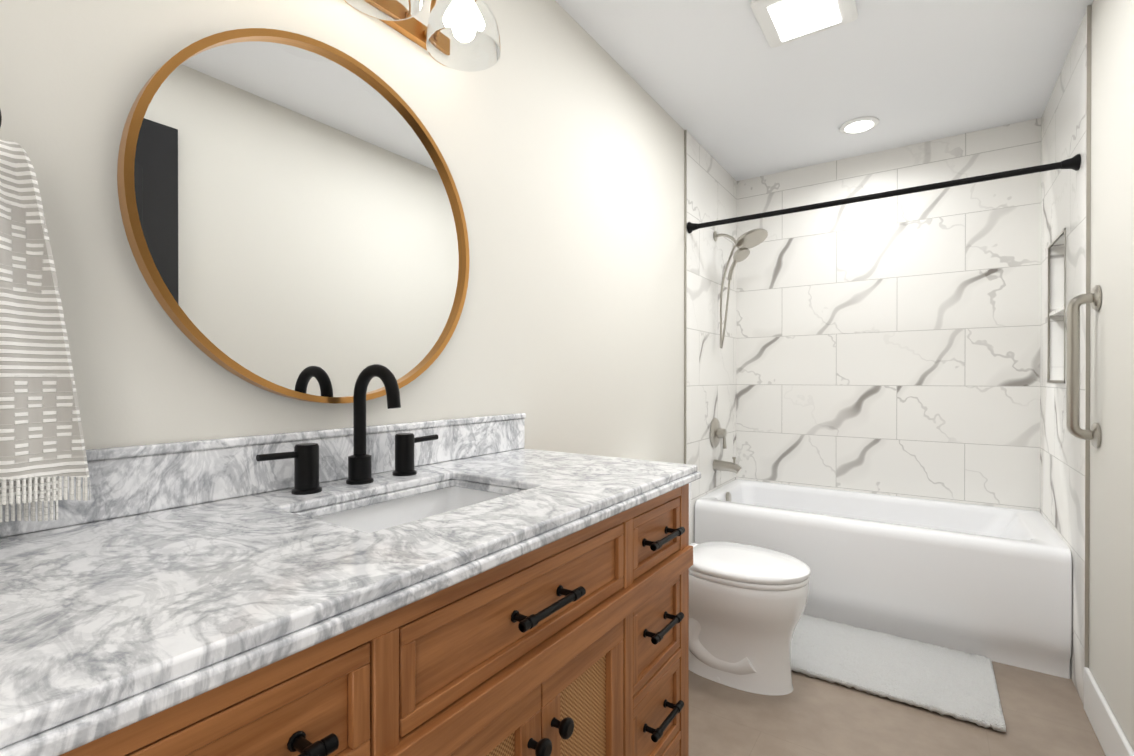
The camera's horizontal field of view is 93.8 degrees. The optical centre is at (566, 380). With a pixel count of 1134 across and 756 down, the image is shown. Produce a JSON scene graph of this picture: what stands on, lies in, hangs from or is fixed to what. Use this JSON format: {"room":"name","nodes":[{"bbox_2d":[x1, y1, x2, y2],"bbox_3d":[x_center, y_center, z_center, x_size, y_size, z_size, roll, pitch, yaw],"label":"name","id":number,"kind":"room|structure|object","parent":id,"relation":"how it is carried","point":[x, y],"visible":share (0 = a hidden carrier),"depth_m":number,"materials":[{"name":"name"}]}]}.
{"room":"bathroom","nodes":[
{"label":"bathroom","id":0,"kind":"room"},
{"bbox_2d":[0,0,683,463],"bbox_3d":[-0.297,-0.076,1.543,0.100,2.457,3.085,0,0,34],"label":"wall","id":1,"kind":"structure","parent":0,"point":[556,132],"depth_m":1.51,"materials":[{"name":"white paint"}]},
{"bbox_2d":[0,109,89,521],"bbox_3d":[-0.780,-0.113,0.645,0.118,0.619,0.284,0,0,34],"label":"towel","id":2,"kind":"object","parent":1,"relation":"attached to","point":[42,446],"visible":1,"depth_m":0.69,"materials":[{"name":"grey fabric"}]},
{"bbox_2d":[0,416,525,535],"bbox_3d":[-0.499,0.167,1.139,0.020,0.093,1.273,0,0,34],"label":"backsplash","id":3,"kind":"structure","parent":1,"relation":"attached to","point":[135,482],"depth_m":0.98,"materials":[{"name":"white stone"}]},
{"bbox_2d":[117,28,469,402],"bbox_3d":[-0.490,-0.326,1.144,0.030,0.750,0.750,0,0,34],"label":"mirror","id":4,"kind":"object","parent":1,"relation":"attached to","point":[293,216],"visible":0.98,"depth_m":1.06,"materials":[{"name":"clear glass"}]},
{"bbox_2d":[344,0,500,71],"bbox_3d":[-0.402,-0.882,1.087,0.236,0.197,0.640,0,0,34],"label":"sconce","id":5,"kind":"object","parent":1,"relation":"attached to","point":[461,35],"visible":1,"depth_m":1.24,"materials":[{"name":"clear glass"}]},
{"bbox_2d":[684,130,686,463],"bbox_3d":[0.620,-0.081,2.781,0.011,2.457,0.006,0,0,34],"label":"trim","id":6,"kind":"structure","parent":1,"relation":"attached to","point":[685,289],"depth_m":2.78,"materials":[{"name":"silver metal"}]},
{"bbox_2d":[686,131,736,544],"bbox_3d":[0.826,-0.083,3.172,0.108,2.457,0.873,0,0,34],"label":"wall tiles","id":7,"kind":"structure","parent":1,"relation":"attached to","point":[711,363],"depth_m":3.06,"materials":[{"name":"white tile"}]},
{"bbox_2d":[710,418,726,448],"bbox_3d":[0.910,0.311,3.127,0.081,0.176,0.176,0,0,34],"label":"shower valve","id":8,"kind":"object","parent":7,"relation":"attached to","point":[717,432],"visible":1,"depth_m":3.10,"materials":[{"name":"silver metal"}]},
{"bbox_2d":[713,457,741,473],"bbox_3d":[0.942,0.493,3.106,0.158,0.096,0.068,0,0,34],"label":"tub spout","id":9,"kind":"object","parent":7,"relation":"attached to","point":[719,465],"visible":1,"depth_m":3.09,"materials":[{"name":"silver metal"}]},
{"bbox_2d":[713,228,767,348],"bbox_3d":[0.998,-0.535,3.058,0.299,0.696,0.181,0,0,34],"label":"shower head","id":10,"kind":"object","parent":7,"relation":"attached to","point":[745,242],"visible":1,"depth_m":3.06},
{"bbox_2d":[687,154,1080,233],"bbox_3d":[1.265,-0.806,2.381,1.505,0.059,0.059,0,0,34],"label":"shower rod","id":11,"kind":"object","parent":7,"relation":"attached to","point":[1073,163],"visible":1,"depth_m":2.25,"materials":[{"name":"black metal"}]},
{"bbox_2d":[555,0,1092,180],"bbox_3d":[0.619,-1.354,1.438,1.724,0.100,4.158,0,0,34],"label":"ceiling","id":12,"kind":"structure","parent":0,"point":[730,90],"depth_m":2.23,"materials":[{"name":"white paint"}]},
{"bbox_2d":[751,0,857,47],"bbox_3d":[0.835,-1.292,1.862,0.300,0.024,0.300,0,0,34],"label":"recessed light","id":13,"kind":"object","parent":12,"relation":"attached to","point":[781,22],"visible":0.98,"depth_m":1.87,"materials":[{"name":"white plastic"}]},
{"bbox_2d":[839,116,878,133],"bbox_3d":[1.496,-1.303,2.718,0.180,0.010,0.180,0,0,34],"label":"recessed light","id":14,"kind":"object","parent":12,"relation":"in","point":[859,125],"visible":1,"depth_m":2.70,"materials":[{"name":"white plastic"}]},
{"bbox_2d":[736,118,1040,511],"bbox_3d":[1.768,-0.083,3.116,1.724,2.457,0.100,0,0,34],"label":"wall tile","id":15,"kind":"structure","parent":0,"point":[888,346],"depth_m":2.98,"materials":[{"name":"white tile"}]},
{"bbox_2d":[689,661,1105,755],"bbox_3d":[0.619,1.203,1.448,1.724,0.100,4.158,0,0,34],"label":"floor","id":16,"kind":"structure","parent":0,"point":[1044,714],"depth_m":1.78,"materials":[{"name":"beige tile"}]},
{"bbox_2d":[24,472,700,755],"bbox_3d":[-0.264,0.702,0.976,0.593,0.905,1.247,0,0,34],"label":"bathroom vanity","id":17,"kind":"object","parent":16,"relation":"on","point":[476,586],"depth_m":0.74,"materials":[{"name":"brown wood"}]},
{"bbox_2d":[0,448,699,755],"bbox_3d":[-0.265,0.249,0.978,0.587,0.068,1.288,0,0,34],"label":"countertop","id":18,"kind":"structure","parent":17,"relation":"on","point":[100,619],"depth_m":0.62,"materials":[{"name":"white stone"}]},
{"bbox_2d":[256,364,437,494],"bbox_3d":[-0.395,0.090,1.088,0.153,0.248,0.415,0,0,34],"label":"faucet","id":19,"kind":"object","parent":18,"relation":"on","point":[360,481],"depth_m":1.09,"materials":[{"name":"black metal"}]},
{"bbox_2d":[313,486,505,532],"bbox_3d":[-0.273,0.330,0.997,0.308,0.160,0.458,0,0,34],"label":"sink","id":20,"kind":"object","parent":18,"relation":"in","point":[383,512],"depth_m":1.13,"materials":[{"name":"white ceramic"}]},
{"bbox_2d":[689,483,810,695],"bbox_3d":[0.601,0.767,2.134,0.696,0.766,0.420,0,0,34],"label":"toilet","id":21,"kind":"object","parent":16,"relation":"on","point":[747,604],"visible":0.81,"depth_m":1.96,"materials":[{"name":"white ceramic"}]},
{"bbox_2d":[694,479,1071,678],"bbox_3d":[1.522,0.900,2.763,1.503,0.495,0.763,0,0,34],"label":"bathtub","id":22,"kind":"object","parent":16,"relation":"on","point":[994,583],"visible":0.79,"depth_m":2.36,"materials":[{"name":"white ceramic"}]},
{"bbox_2d":[791,614,1005,731],"bbox_3d":[1.233,1.134,2.169,0.820,0.032,0.522,0,0,34],"label":"bath mat","id":23,"kind":"object","parent":16,"relation":"on","point":[954,683],"visible":0.92,"depth_m":2.08,"materials":[{"name":"white fabric"}]},
{"bbox_2d":[1089,0,1133,750],"bbox_3d":[1.018,-0.072,0.589,0.100,2.457,3.000,0,0,34],"label":"wall","id":24,"kind":"structure","parent":0,"point":[1111,598],"depth_m":1.62,"materials":[{"name":"white paint"}]},
{"bbox_2d":[1040,10,1086,704],"bbox_3d":[2.135,-0.079,2.223,0.108,2.457,0.958,0,0,34],"label":"wall tiles","id":25,"kind":"structure","parent":24,"relation":"attached to","point":[1062,448],"depth_m":2.15,"materials":[{"name":"white tile"}]},
{"bbox_2d":[1047,228,1065,382],"bbox_3d":[2.168,-0.306,2.288,0.094,0.630,0.381,0,0,34],"label":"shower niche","id":26,"kind":"structure","parent":25,"relation":"in","point":[1060,311],"depth_m":2.42,"materials":[{"name":"tile"}]},
{"bbox_2d":[1066,285,1101,447],"bbox_3d":[1.725,-0.046,1.778,0.077,0.539,0.084,0,0,34],"label":"grab bar","id":27,"kind":"object","parent":24,"relation":"attached to","point":[1075,303],"visible":1,"depth_m":1.77,"materials":[{"name":"silver metal"}]},
{"bbox_2d":[1084,5,1091,667],"bbox_3d":[1.819,-0.077,1.854,0.011,2.457,0.006,0,0,34],"label":"trim","id":28,"kind":"structure","parent":24,"relation":"attached to","point":[1087,342],"depth_m":1.85,"materials":[{"name":"silver metal"}]},
{"bbox_2d":[1084,667,1133,755],"bbox_3d":[0.969,1.081,0.623,0.014,0.150,2.994,0,0,34],"label":"baseboard","id":29,"kind":"structure","parent":24,"relation":"attached to","point":[1110,735],"depth_m":1.65,"materials":[{"name":"white"}]}
]}

